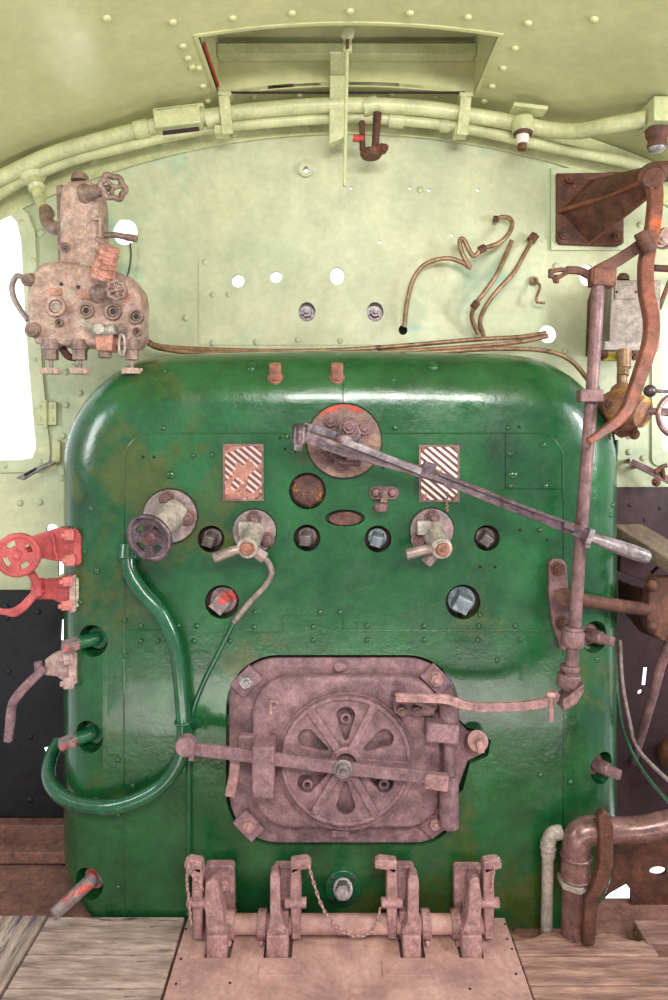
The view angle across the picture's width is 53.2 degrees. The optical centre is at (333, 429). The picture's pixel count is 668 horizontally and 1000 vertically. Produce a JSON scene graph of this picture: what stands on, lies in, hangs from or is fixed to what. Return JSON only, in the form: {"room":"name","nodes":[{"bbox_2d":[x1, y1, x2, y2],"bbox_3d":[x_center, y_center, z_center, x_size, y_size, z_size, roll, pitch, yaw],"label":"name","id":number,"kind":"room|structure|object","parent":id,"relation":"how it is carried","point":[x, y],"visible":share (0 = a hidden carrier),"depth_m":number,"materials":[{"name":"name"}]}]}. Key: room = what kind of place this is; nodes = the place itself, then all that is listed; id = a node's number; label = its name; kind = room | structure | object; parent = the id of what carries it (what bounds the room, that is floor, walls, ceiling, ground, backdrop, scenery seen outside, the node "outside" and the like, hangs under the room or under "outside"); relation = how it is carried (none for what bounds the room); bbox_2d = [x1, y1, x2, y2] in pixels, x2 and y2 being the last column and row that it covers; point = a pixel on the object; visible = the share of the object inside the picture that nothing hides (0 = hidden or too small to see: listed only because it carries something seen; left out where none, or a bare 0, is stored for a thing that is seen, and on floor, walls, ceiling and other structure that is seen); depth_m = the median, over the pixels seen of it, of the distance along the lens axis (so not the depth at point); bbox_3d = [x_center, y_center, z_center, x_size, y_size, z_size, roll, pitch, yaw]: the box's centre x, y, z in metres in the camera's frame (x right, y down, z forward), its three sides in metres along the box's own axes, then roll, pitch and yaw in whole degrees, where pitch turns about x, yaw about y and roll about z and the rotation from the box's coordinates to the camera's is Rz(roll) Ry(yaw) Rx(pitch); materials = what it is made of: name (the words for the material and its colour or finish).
{"room":"control cabin","nodes":[
{"label":"control cabin","id":0,"kind":"room"},
{"bbox_2d":[0,135,667,817],"bbox_3d":[0.022,0.258,2.418,3.260,2.905,0.028,0,0,0],"label":"wall","id":1,"kind":"structure","parent":0,"point":[203,219],"depth_m":2.42,"materials":[{"name":"metal"}]},
{"bbox_2d":[0,209,57,472],"bbox_3d":[-1.302,-0.343,2.416,0.602,1.004,0.034,0,0,1],"label":"window","id":2,"kind":"structure","parent":1,"relation":"in","point":[45,413],"depth_m":2.41,"materials":[{"name":"green paint"}]},
{"bbox_2d":[0,818,65,863],"bbox_3d":[-1.200,1.442,2.345,0.620,0.085,0.130,0,0,0],"label":"trim","id":3,"kind":"structure","parent":1,"relation":"attached to","point":[22,840],"depth_m":2.34,"materials":[{"name":"brown wood"}]},
{"bbox_2d":[17,440,61,479],"bbox_3d":[-1.008,0.102,2.318,0.060,0.132,0.209,0,0,12],"label":"window latch","id":4,"kind":"object","parent":1,"relation":"attached to","point":[56,444],"depth_m":2.34,"materials":[{"name":"green paint"}]},
{"bbox_2d":[126,243,131,275],"bbox_3d":[-0.743,-0.597,2.400,0.030,0.152,0.006,0,0,0],"label":"cable","id":5,"kind":"object","parent":1,"relation":"hanging from","point":[129,243],"visible":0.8,"depth_m":2.40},
{"bbox_2d":[299,303,314,321],"bbox_3d":[-0.100,-0.431,2.469,0.080,0.080,0.102,0,0,0],"label":"stud","id":6,"kind":"object","parent":1,"relation":"attached to","point":[307,310],"visible":0.68,"depth_m":2.45,"materials":[{"name":"grey metal"}]},
{"bbox_2d":[0,124,667,220],"bbox_3d":[0.000,-0.901,2.404,2.920,0.584,0.029,0,0,0],"label":"trim","id":7,"kind":"structure","parent":1,"relation":"attached to","point":[22,198],"depth_m":2.41,"materials":[{"name":"green paint"}]},
{"bbox_2d":[367,303,382,321],"bbox_3d":[0.151,-0.431,2.469,0.080,0.080,0.102,0,0,0],"label":"stud","id":8,"kind":"object","parent":1,"relation":"attached to","point":[374,310],"visible":0.73,"depth_m":2.45,"materials":[{"name":"grey metal"}]},
{"bbox_2d":[402,215,513,326],"bbox_3d":[0.443,-0.568,2.367,0.396,0.401,0.070,0,0,0],"label":"pipe","id":9,"kind":"object","parent":1,"relation":"attached to","point":[482,248],"visible":1,"depth_m":2.35,"materials":[{"name":"brown metal"}]},
{"bbox_2d":[469,239,513,334],"bbox_3d":[0.561,-0.510,2.365,0.165,0.342,0.067,0,0,0],"label":"pipe","id":10,"kind":"object","parent":1,"relation":"attached to","point":[475,304],"visible":1,"depth_m":2.35,"materials":[{"name":"brown metal"}]},
{"bbox_2d":[478,232,538,336],"bbox_3d":[0.622,-0.520,2.368,0.226,0.376,0.069,0,0,-3],"label":"pipe","id":11,"kind":"object","parent":1,"relation":"attached to","point":[533,237],"visible":0.99,"depth_m":2.35,"materials":[{"name":"brown metal"}]},
{"bbox_2d":[529,276,544,303],"bbox_3d":[0.729,-0.501,2.391,0.036,0.109,0.058,0,0,-10],"label":"wall hook","id":12,"kind":"object","parent":1,"relation":"attached to","point":[536,281],"visible":1,"depth_m":2.38,"materials":[{"name":"brown metal"}]},
{"bbox_2d":[586,288,591,355],"bbox_3d":[0.948,-0.402,2.402,0.075,0.271,0.025,0,0,0],"label":"wall strip","id":13,"kind":"object","parent":1,"relation":"attached to","point":[589,298],"visible":0.22,"depth_m":2.40,"materials":[{"name":"orange metal"}]},
{"bbox_2d":[576,348,631,421],"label":"valve","id":14,"kind":"object","parent":1,"relation":"attached to","point":[610,402],"depth_m":2.03,"materials":[{"name":"brown metal"}]},
{"bbox_2d":[548,229,656,710],"bbox_3d":[0.759,0.101,1.865,0.306,1.332,0.082,0,0,-6],"label":"shaft","id":15,"kind":"object","parent":14,"relation":"attached to","point":[602,276],"visible":0.98,"depth_m":1.85,"materials":[{"name":"brown metal"}]},
{"bbox_2d":[395,690,560,721],"bbox_3d":[0.404,0.765,1.878,0.461,0.084,0.044,0,0,6],"label":"door link","id":16,"kind":"object","parent":15,"relation":"attached to","point":[552,696],"visible":1,"depth_m":1.87,"materials":[{"name":"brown metal"}]},
{"bbox_2d":[586,167,663,444],"bbox_3d":[0.831,-0.366,1.845,0.359,0.810,0.095,0,0,-41],"label":"pipe","id":17,"kind":"object","parent":15,"relation":"on","point":[652,178],"visible":0.94,"depth_m":1.86,"materials":[{"name":"orange metal"}]},
{"bbox_2d":[550,161,667,250],"bbox_3d":[0.946,-0.801,2.192,0.283,0.303,0.483,0,0,-5],"label":"wall bracket","id":18,"kind":"object","parent":1,"relation":"attached to","point":[589,211],"visible":0.91,"depth_m":2.36,"materials":[{"name":"brown metal"}]},
{"bbox_2d":[587,273,660,360],"bbox_3d":[0.991,-0.388,2.298,0.214,0.310,0.155,0,0,0],"label":"control box","id":19,"kind":"object","parent":1,"relation":"attached to","point":[622,327],"visible":0.68,"depth_m":2.24,"materials":[{"name":"grey metal"}]},
{"bbox_2d":[654,227,667,309],"bbox_3d":[1.127,-0.546,2.263,0.212,0.262,0.104,0,0,-44],"label":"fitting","id":20,"kind":"object","parent":19,"relation":"attached to","point":[663,238],"visible":0.77,"depth_m":2.29,"materials":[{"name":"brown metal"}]},
{"bbox_2d":[626,459,667,486],"bbox_3d":[1.108,0.150,2.357,0.158,0.096,0.081,0,0,37],"label":"lever","id":21,"kind":"object","parent":1,"relation":"in","point":[658,473],"depth_m":2.34,"materials":[{"name":"brown metal"}]},
{"bbox_2d":[629,635,667,765],"bbox_3d":[1.016,0.909,2.202,0.084,0.592,0.426,0,0,9],"label":"rod","id":22,"kind":"object","parent":1,"relation":"attached to","point":[662,660],"visible":0.89,"depth_m":2.04,"materials":[{"name":"brown metal"}]},
{"bbox_2d":[651,296,667,465],"bbox_3d":[1.366,-0.177,2.419,0.434,0.614,0.018,0,0,0],"label":"window","id":23,"kind":"structure","parent":1,"relation":"in","point":[659,456],"depth_m":2.41,"materials":[{"name":"white glass"}]},
{"bbox_2d":[656,738,667,769],"bbox_3d":[1.187,1.141,2.329,0.114,0.113,0.097,0,0,18],"label":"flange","id":24,"kind":"object","parent":1,"relation":"attached to","point":[662,747],"visible":1,"depth_m":2.32,"materials":[{"name":"orange metal"}]},
{"bbox_2d":[0,0,667,167],"bbox_3d":[0.000,-0.972,0.720,3.000,0.474,3.440,0,0,0],"label":"ceiling","id":25,"kind":"structure","parent":0,"point":[70,69],"depth_m":1.96,"materials":[{"name":"green paint"}]},
{"bbox_2d":[214,91,233,138],"bbox_3d":[-0.376,-1.078,2.300,0.066,0.147,0.071,0,0,0],"label":"clamp","id":26,"kind":"object","parent":25,"relation":"attached to","point":[223,131],"visible":0.94,"depth_m":2.26,"materials":[{"name":"metal"}]},
{"bbox_2d":[0,95,645,186],"bbox_3d":[-0.146,-0.967,2.285,2.302,0.368,0.219,0,0,5],"label":"conduit","id":27,"kind":"object","parent":25,"relation":"attached to","point":[187,118],"visible":0.91,"depth_m":2.28,"materials":[{"name":"metal"}]},
{"bbox_2d":[20,169,56,234],"bbox_3d":[-0.969,-0.793,2.250,0.106,0.334,0.339,0,0,-43],"label":"supply pipe","id":28,"kind":"object","parent":27,"relation":"attached to","point":[33,179],"visible":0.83,"depth_m":2.27,"materials":[{"name":"metal"}]},
{"bbox_2d":[353,111,388,160],"bbox_3d":[0.124,-1.007,2.300,0.121,0.155,0.131,0,0,0],"label":"small cock","id":29,"kind":"object","parent":27,"relation":"attached to","point":[374,152],"visible":1,"depth_m":2.27,"materials":[{"name":"brown metal"}]},
{"bbox_2d":[508,102,547,151],"bbox_3d":[0.657,-1.017,2.261,0.116,0.157,0.108,0,0,0],"label":"lamp","id":30,"kind":"object","parent":27,"relation":"attached to","point":[523,124],"visible":0.96,"depth_m":2.23,"materials":[{"name":"metal"}]},
{"bbox_2d":[516,133,528,145],"bbox_3d":[0.633,-0.975,2.240,0.045,0.032,0.045,0,0,0],"label":"socket","id":31,"kind":"object","parent":30,"relation":"attached to","point":[522,139],"depth_m":2.23,"materials":[{"name":"white ceramic"}]},
{"bbox_2d":[0,113,649,199],"bbox_3d":[-0.034,-0.927,2.330,2.494,0.363,0.048,0,0,0],"label":"conduit","id":32,"kind":"object","parent":25,"relation":"attached to","point":[392,120],"visible":0.8,"depth_m":2.31,"materials":[{"name":"metal"}]},
{"bbox_2d":[329,51,344,148],"bbox_3d":[0.014,-1.121,2.237,0.062,0.276,0.205,0,0,0],"label":"support bracket","id":33,"kind":"object","parent":25,"relation":"attached to","point":[337,58],"visible":0.65,"depth_m":2.28,"materials":[{"name":"green metal"}]},
{"bbox_2d":[341,26,354,186],"bbox_3d":[0.043,-1.024,2.102,0.043,0.496,0.042,0,0,23],"label":"rod","id":34,"kind":"object","parent":33,"relation":"hanging from","point":[347,32],"visible":1,"depth_m":2.10,"materials":[{"name":"green paint"}]},
{"bbox_2d":[193,21,503,98],"bbox_3d":[0.043,-1.260,2.140,0.915,0.209,0.379,0,0,0],"label":"ventilator","id":35,"kind":"object","parent":25,"relation":"attached to","point":[445,57],"visible":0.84,"depth_m":2.31,"materials":[{"name":"green paint"}]},
{"bbox_2d":[452,92,471,139],"bbox_3d":[0.441,-1.075,2.300,0.059,0.146,0.071,0,0,0],"label":"clamp","id":36,"kind":"object","parent":25,"relation":"attached to","point":[460,131],"visible":0.98,"depth_m":2.26,"materials":[{"name":"metal"}]},
{"bbox_2d":[637,96,667,153],"bbox_3d":[1.052,-0.949,2.100,0.145,0.148,0.120,0,0,0],"label":"lamp","id":37,"kind":"object","parent":25,"relation":"attached to","point":[655,132],"visible":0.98,"depth_m":2.07,"materials":[{"name":"green metal"}]},
{"bbox_2d":[0,864,667,940],"bbox_3d":[0.000,1.515,1.000,3.000,0.040,2.940,0,0,0],"label":"wooden beam","id":38,"kind":"structure","parent":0,"point":[25,889],"depth_m":2.11,"materials":[{"name":"brown wood"}]},
{"bbox_2d":[0,916,45,999],"bbox_3d":[-0.935,1.475,1.450,0.146,0.040,1.100,0,0,0],"label":"plank","id":39,"kind":"object","parent":38,"relation":"on","point":[18,934],"visible":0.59,"depth_m":1.90,"materials":[{"name":"beige wood"}]},
{"bbox_2d":[1,989,162,999],"bbox_3d":[-0.649,1.474,1.683,0.408,0.038,0.110,0,0,0],"label":"plank","id":40,"kind":"object","parent":38,"relation":"on","point":[10,994],"visible":1,"depth_m":1.72,"materials":[{"name":"beige wood"}]},
{"bbox_2d":[8,955,172,998],"bbox_3d":[-0.649,1.474,1.796,0.408,0.038,0.108,0,0,0],"label":"plank","id":41,"kind":"object","parent":38,"relation":"on","point":[35,971],"visible":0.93,"depth_m":1.79,"materials":[{"name":"beige wood"}]},
{"bbox_2d":[28,917,184,965],"bbox_3d":[-0.649,1.474,1.924,0.408,0.038,0.140,0,0,0],"label":"plank","id":42,"kind":"object","parent":38,"relation":"on","point":[64,935],"visible":0.88,"depth_m":1.92,"materials":[{"name":"beige wood"}]},
{"bbox_2d":[163,918,532,999],"bbox_3d":[0.045,1.472,1.690,0.960,0.046,0.590,0,0,0],"label":"floor plate","id":43,"kind":"object","parent":38,"relation":"on","point":[316,967],"visible":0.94,"depth_m":1.78,"materials":[{"name":"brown metal"}]},
{"bbox_2d":[184,854,236,957],"bbox_3d":[-0.353,1.337,1.909,0.141,0.244,0.143,0,0,0],"label":"clamp","id":44,"kind":"object","parent":43,"relation":"on","point":[214,908],"visible":0.97,"depth_m":1.89,"materials":[{"name":"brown metal"}]},
{"bbox_2d":[185,863,192,926],"bbox_3d":[-0.407,1.304,1.870,0.020,0.180,0.010,0,0,0],"label":"chain","id":45,"kind":"object","parent":44,"relation":"hanging from","point":[187,869],"visible":1,"depth_m":1.87,"materials":[{"name":"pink metal"}]},
{"bbox_2d":[187,865,203,890],"bbox_3d":[-0.387,1.251,1.861,0.049,0.071,0.012,0,0,6],"label":"chain","id":46,"kind":"object","parent":44,"relation":"on","point":[196,879],"visible":1,"depth_m":1.86,"materials":[{"name":"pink metal"}]},
{"bbox_2d":[206,913,483,934],"bbox_3d":[0.043,1.418,1.915,0.810,0.052,0.052,0,0,0],"label":"shaft","id":47,"kind":"object","parent":44,"relation":"attached to","point":[245,923],"visible":0.44,"depth_m":1.90,"materials":[{"name":"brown metal"}]},
{"bbox_2d":[257,854,310,957],"bbox_3d":[-0.142,1.337,1.909,0.153,0.244,0.143,0,0,0],"label":"clamp","id":48,"kind":"object","parent":43,"relation":"on","point":[286,897],"visible":0.98,"depth_m":1.89,"materials":[{"name":"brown metal"}]},
{"bbox_2d":[308,865,380,937],"bbox_3d":[0.029,1.319,1.864,0.205,0.187,0.030,0,0,3],"label":"chain","id":49,"kind":"object","parent":48,"relation":"hanging from","point":[334,924],"visible":1,"depth_m":1.86,"materials":[{"name":"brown metal"}]},
{"bbox_2d":[374,854,431,957],"bbox_3d":[0.196,1.337,1.909,0.160,0.244,0.143,0,0,0],"label":"clamp","id":50,"kind":"object","parent":43,"relation":"on","point":[401,879],"visible":0.96,"depth_m":1.89,"materials":[{"name":"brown metal"}]},
{"bbox_2d":[449,854,501,957],"bbox_3d":[0.405,1.337,1.909,0.139,0.244,0.143,0,0,0],"label":"clamp","id":51,"kind":"object","parent":43,"relation":"on","point":[472,897],"visible":0.94,"depth_m":1.89,"materials":[{"name":"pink metal"}]},
{"bbox_2d":[490,865,494,893],"bbox_3d":[0.445,1.262,1.871,0.018,0.079,0.010,0,0,-32],"label":"chain","id":52,"kind":"object","parent":51,"relation":"hanging from","point":[493,870],"visible":1,"depth_m":1.87,"materials":[{"name":"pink metal"}]},
{"bbox_2d":[64,351,653,928],"bbox_3d":[0.051,0.619,2.156,1.839,1.752,0.496,0,0,0],"label":"boiler backhead","id":53,"kind":"object","parent":38,"relation":"on","point":[516,422],"depth_m":2.00,"materials":[{"name":"green paint"}]},
{"bbox_2d":[0,571,78,616],"bbox_3d":[-0.898,0.489,2.030,0.257,0.143,0.119,0,0,0],"label":"lever","id":54,"kind":"object","parent":53,"relation":"attached to","point":[64,590],"visible":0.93,"depth_m":2.01,"materials":[{"name":"paint"}]},
{"bbox_2d":[0,526,81,577],"bbox_3d":[-0.880,0.366,2.025,0.236,0.139,0.151,0,0,0],"label":"valve","id":55,"kind":"object","parent":53,"relation":"attached to","point":[64,544],"visible":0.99,"depth_m":1.99,"materials":[{"name":"paint"}]},
{"bbox_2d":[4,650,78,742],"bbox_3d":[-0.873,0.798,2.034,0.220,0.268,0.111,0,0,0],"label":"lever","id":56,"kind":"object","parent":53,"relation":"attached to","point":[65,666],"visible":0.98,"depth_m":2.00,"materials":[{"name":"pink metal"}]},
{"bbox_2d":[50,868,102,919],"bbox_3d":[-0.761,1.379,1.991,0.070,0.094,0.160,0,0,31],"label":"plug","id":57,"kind":"object","parent":53,"relation":"attached to","point":[92,879],"visible":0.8,"depth_m":1.98,"materials":[{"name":"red metal"}]},
{"bbox_2d":[9,171,149,374],"bbox_3d":[-0.796,-0.492,2.065,0.432,0.639,0.211,0,0,0],"label":"lubricator","id":58,"kind":"object","parent":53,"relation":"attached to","point":[80,302],"visible":1,"depth_m":2.04,"materials":[{"name":"brown metal"}]},
{"bbox_2d":[98,351,111,358],"bbox_3d":[-0.700,-0.232,2.038,0.039,0.024,0.039,0,0,0],"label":"outlet","id":59,"kind":"object","parent":58,"relation":"attached to","point":[101,354],"depth_m":2.02,"materials":[{"name":"brown metal"}]},
{"bbox_2d":[58,722,102,750],"bbox_3d":[-0.763,0.923,2.019,0.141,0.068,0.064,0,0,-37],"label":"plug","id":60,"kind":"object","parent":53,"relation":"attached to","point":[92,733],"visible":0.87,"depth_m":2.00,"materials":[{"name":"green paint"}]},
{"bbox_2d":[61,626,107,652],"bbox_3d":[-0.752,0.634,2.016,0.142,0.068,0.062,0,0,-38],"label":"plug","id":61,"kind":"object","parent":53,"relation":"attached to","point":[96,638],"visible":0.88,"depth_m":2.00,"materials":[{"name":"green paint"}]},
{"bbox_2d":[41,543,201,815],"bbox_3d":[-0.691,0.735,2.026,0.581,0.800,0.173,0,0,23],"label":"pipe","id":62,"kind":"object","parent":53,"relation":"attached to","point":[60,795],"visible":0.91,"depth_m":1.95,"materials":[{"name":"green metal"}]},
{"bbox_2d":[127,489,197,561],"bbox_3d":[-0.495,0.274,1.920,0.175,0.192,0.183,0,0,0],"label":"valve","id":63,"kind":"object","parent":53,"relation":"attached to","point":[169,516],"visible":1,"depth_m":1.90,"materials":[{"name":"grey metal"}]},
{"bbox_2d":[201,526,223,549],"bbox_3d":[-0.369,0.327,2.013,0.078,0.078,0.082,0,0,0],"label":"plug","id":64,"kind":"object","parent":53,"relation":"attached to","point":[212,537],"visible":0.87,"depth_m":2.03,"materials":[{"name":"grey metal"}]},
{"bbox_2d":[208,585,238,614],"bbox_3d":[-0.336,0.516,2.013,0.102,0.102,0.083,0,0,0],"label":"plug","id":65,"kind":"object","parent":53,"relation":"attached to","point":[222,599],"visible":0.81,"depth_m":2.03,"materials":[{"name":"red metal"}]},
{"bbox_2d":[186,557,274,916],"bbox_3d":[-0.307,0.905,1.978,0.267,1.082,0.043,0,0,11],"label":"drain pipe","id":66,"kind":"object","parent":53,"relation":"attached to","point":[271,571],"visible":0.87,"depth_m":1.98,"materials":[{"name":"metal"}]},
{"bbox_2d":[223,444,263,500],"bbox_3d":[-0.271,0.127,1.995,0.121,0.170,0.009,0,0,0],"label":"plaque","id":67,"kind":"object","parent":53,"relation":"attached to","point":[243,464],"visible":1,"depth_m":1.99,"materials":[{"name":"brown metal"}]},
{"bbox_2d":[212,509,275,562],"bbox_3d":[-0.260,0.312,1.942,0.173,0.146,0.139,0,0,0],"label":"valve","id":68,"kind":"object","parent":53,"relation":"attached to","point":[254,530],"visible":1,"depth_m":1.95,"materials":[{"name":"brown metal"}]},
{"bbox_2d":[268,362,282,384],"bbox_3d":[-0.177,-0.169,2.017,0.048,0.073,0.060,0,0,0],"label":"bolt","id":69,"kind":"object","parent":53,"relation":"attached to","point":[275,377],"visible":1,"depth_m":2.00,"materials":[{"name":"metal"}]},
{"bbox_2d":[295,525,319,548],"bbox_3d":[-0.081,0.324,2.013,0.078,0.078,0.082,0,0,0],"label":"plug","id":70,"kind":"object","parent":53,"relation":"attached to","point":[306,536],"visible":0.94,"depth_m":2.03,"materials":[{"name":"grey metal"}]},
{"bbox_2d":[175,655,487,842],"bbox_3d":[0.007,0.967,1.958,0.913,0.558,0.180,0,0,0],"label":"door","id":71,"kind":"structure","parent":53,"relation":"attached to","point":[321,748],"depth_m":1.97,"materials":[{"name":"metal"}]},
{"bbox_2d":[329,362,344,383],"bbox_3d":[0.009,-0.169,2.017,0.048,0.073,0.060,0,0,0],"label":"bolt","id":72,"kind":"object","parent":53,"relation":"attached to","point":[336,377],"visible":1,"depth_m":2.00,"materials":[{"name":"metal"}]},
{"bbox_2d":[333,877,352,900],"bbox_3d":[0.027,1.348,1.949,0.060,0.090,0.114,0,0,0],"label":"plug","id":73,"kind":"object","parent":53,"relation":"attached to","point":[342,887],"visible":1,"depth_m":1.93,"materials":[{"name":"grey metal"}]},
{"bbox_2d":[307,404,380,477],"bbox_3d":[0.030,0.033,1.948,0.222,0.222,0.128,0,0,0],"label":"regulator gland","id":74,"kind":"object","parent":53,"relation":"attached to","point":[351,422],"visible":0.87,"depth_m":1.98,"materials":[{"name":"metal"}]},
{"bbox_2d":[291,423,651,562],"bbox_3d":[0.370,0.170,1.869,0.978,0.380,0.106,0,0,4],"label":"lever","id":75,"kind":"object","parent":74,"relation":"attached to","point":[302,433],"visible":1,"depth_m":1.85,"materials":[{"name":"metal"}]},
{"bbox_2d":[149,331,546,350],"bbox_3d":[0.041,-0.307,2.330,1.402,0.079,0.017,0,0,0],"label":"copper pipe","id":76,"kind":"object","parent":53,"relation":"on","point":[530,335],"visible":0.79,"depth_m":2.32,"materials":[{"name":"brown metal"}]},
{"bbox_2d":[147,334,548,351],"bbox_3d":[0.046,-0.296,2.310,1.394,0.075,0.017,0,0,0],"label":"copper pipe","id":77,"kind":"object","parent":53,"relation":"on","point":[545,336],"visible":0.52,"depth_m":2.30,"materials":[{"name":"brown metal"}]},
{"bbox_2d":[149,343,586,380],"bbox_3d":[0.129,-0.224,2.285,1.522,0.150,0.016,0,0,0],"label":"copper pipe","id":78,"kind":"object","parent":53,"relation":"on","point":[570,360],"visible":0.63,"depth_m":2.28,"materials":[{"name":"brown metal"}]},
{"bbox_2d":[365,526,389,549],"bbox_3d":[0.132,0.327,2.013,0.078,0.078,0.082,0,0,0],"label":"plug","id":79,"kind":"object","parent":53,"relation":"attached to","point":[376,537],"visible":0.91,"depth_m":2.03,"materials":[{"name":"silver metal"}]},
{"bbox_2d":[405,508,453,566],"bbox_3d":[0.279,0.316,1.942,0.155,0.161,0.139,0,0,0],"label":"valve","id":80,"kind":"object","parent":53,"relation":"attached to","point":[431,529],"visible":1,"depth_m":1.95,"materials":[{"name":"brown metal"}]},
{"bbox_2d":[419,445,458,501],"bbox_3d":[0.315,0.130,1.995,0.121,0.170,0.009,0,0,0],"label":"plaque","id":81,"kind":"object","parent":53,"relation":"attached to","point":[446,457],"visible":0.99,"depth_m":1.99,"materials":[{"name":"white metal"}]},
{"bbox_2d":[445,492,448,511],"bbox_3d":[0.334,0.212,1.970,0.011,0.060,0.004,0,0,0],"label":"spring","id":82,"kind":"object","parent":81,"relation":"hanging from","point":[447,492],"visible":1,"depth_m":1.97,"materials":[{"name":"metal"}]},
{"bbox_2d":[446,585,477,615],"bbox_3d":[0.387,0.516,2.012,0.105,0.105,0.084,0,0,0],"label":"plug","id":83,"kind":"object","parent":53,"relation":"attached to","point":[461,600],"visible":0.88,"depth_m":2.03,"materials":[{"name":"silver metal"}]},
{"bbox_2d":[474,525,496,548],"bbox_3d":[0.459,0.324,2.013,0.078,0.078,0.082,0,0,0],"label":"plug","id":84,"kind":"object","parent":53,"relation":"attached to","point":[485,536],"visible":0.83,"depth_m":2.03,"materials":[{"name":"grey metal"}]},
{"bbox_2d":[583,623,614,645],"bbox_3d":[0.789,0.623,2.011,0.069,0.068,0.102,0,0,-23],"label":"plug","id":85,"kind":"object","parent":53,"relation":"attached to","point":[592,635],"visible":0.84,"depth_m":2.00,"materials":[{"name":"brown metal"}]},
{"bbox_2d":[590,754,621,779],"bbox_3d":[0.815,1.024,2.020,0.068,0.068,0.098,0,0,-28],"label":"plug","id":86,"kind":"object","parent":53,"relation":"attached to","point":[598,765],"visible":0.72,"depth_m":2.01,"materials":[{"name":"brown metal"}]},
{"bbox_2d":[612,385,667,439],"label":"valve","id":87,"kind":"object","parent":53,"relation":"attached to","point":[644,410],"depth_m":1.99,"materials":[{"name":"brown metal"}]},
{"bbox_2d":[655,395,667,436],"bbox_3d":[1.008,-0.041,1.971,0.136,0.135,0.023,0,0,-15],"label":"handwheel","id":88,"kind":"object","parent":87,"relation":"attached to","point":[659,413],"visible":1,"depth_m":1.95,"materials":[{"name":"brown metal"}]},
{"bbox_2d":[615,440,667,802],"bbox_3d":[1.013,0.650,2.130,0.254,1.236,0.010,0,0,0],"label":"pipe","id":89,"kind":"object","parent":53,"relation":"attached to","point":[616,441],"visible":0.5,"depth_m":2.13,"materials":[{"name":"metal"}]},
{"bbox_2d":[617,555,667,640],"bbox_3d":[1.030,0.527,2.148,0.169,0.279,0.384,0,0,7],"label":"reverser casting","id":90,"kind":"object","parent":53,"relation":"attached to","point":[654,592],"visible":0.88,"depth_m":2.03,"materials":[{"name":"orange metal"}]},
{"bbox_2d":[617,524,667,572],"bbox_3d":[1.043,0.386,2.135,0.110,0.119,0.381,0,0,-8],"label":"timber beam","id":91,"kind":"structure","parent":90,"relation":"on","point":[639,535],"depth_m":2.17,"materials":[{"name":"beige wood"}]},
{"bbox_2d":[618,639,667,781],"bbox_3d":[1.034,0.937,2.150,0.236,0.521,0.013,0,0,0],"label":"pipe","id":92,"kind":"object","parent":53,"relation":"attached to","point":[620,648],"visible":1,"depth_m":2.14,"materials":[{"name":"metal"}]},
{"bbox_2d":[540,824,563,934],"bbox_3d":[0.636,1.323,1.950,0.068,0.336,0.046,0,0,0],"label":"drain pipe","id":93,"kind":"object","parent":38,"relation":"on","point":[552,834],"visible":0.98,"depth_m":1.94,"materials":[{"name":"beige metal"}]},
{"bbox_2d":[512,932,657,957],"bbox_3d":[0.706,1.474,1.891,0.388,0.038,0.086,0,0,0],"label":"plank","id":94,"kind":"object","parent":38,"relation":"on","point":[552,944],"visible":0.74,"depth_m":1.88,"materials":[{"name":"beige wood"}]},
{"bbox_2d":[580,807,612,944],"bbox_3d":[0.742,1.260,1.885,0.087,0.374,0.030,0,0,0],"label":"support bracket","id":95,"kind":"object","parent":94,"relation":"on","point":[599,881],"visible":1,"depth_m":1.87,"materials":[{"name":"orange metal"}]},
{"bbox_2d":[519,957,667,989],"bbox_3d":[0.906,1.474,1.797,0.788,0.038,0.094,0,0,0],"label":"plank","id":96,"kind":"object","parent":38,"relation":"on","point":[538,971],"visible":0.77,"depth_m":1.79,"materials":[{"name":"beige wood"}]},
{"bbox_2d":[530,986,667,999],"bbox_3d":[0.906,1.474,1.693,0.788,0.038,0.106,0,0,0],"label":"plank","id":97,"kind":"object","parent":38,"relation":"on","point":[537,992],"visible":0.92,"depth_m":1.73,"materials":[{"name":"beige wood"}]},
{"bbox_2d":[557,809,667,942],"bbox_3d":[0.851,1.290,1.916,0.402,0.452,0.095,0,0,3],"label":"pipe","id":98,"kind":"object","parent":38,"relation":"on","point":[580,834],"visible":0.88,"depth_m":1.89,"materials":[{"name":"brown metal"}]},
{"bbox_2d":[602,839,667,904],"bbox_3d":[1.152,1.451,2.105,0.630,0.334,0.010,0,0,0],"label":"kick plate","id":99,"kind":"object","parent":38,"relation":"on","point":[633,862],"visible":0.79,"depth_m":2.10,"materials":[{"name":"orange metal"}]},
{"bbox_2d":[633,920,667,956],"bbox_3d":[0.960,1.472,1.930,0.150,0.045,0.090,0,0,0],"label":"block","id":100,"kind":"object","parent":38,"relation":"on","point":[654,933],"visible":0.75,"depth_m":1.93,"materials":[{"name":"red wood"}]},
{"label":"outside","id":101,"kind":"structure","parent":0,"visible":0},
{"bbox_2d":[399,326,406,334],"bbox_3d":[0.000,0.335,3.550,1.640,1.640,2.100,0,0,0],"label":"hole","id":102,"kind":"object","parent":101,"point":[402,330],"visible":0.02,"depth_m":2.50,"materials":[{"name":"black"}]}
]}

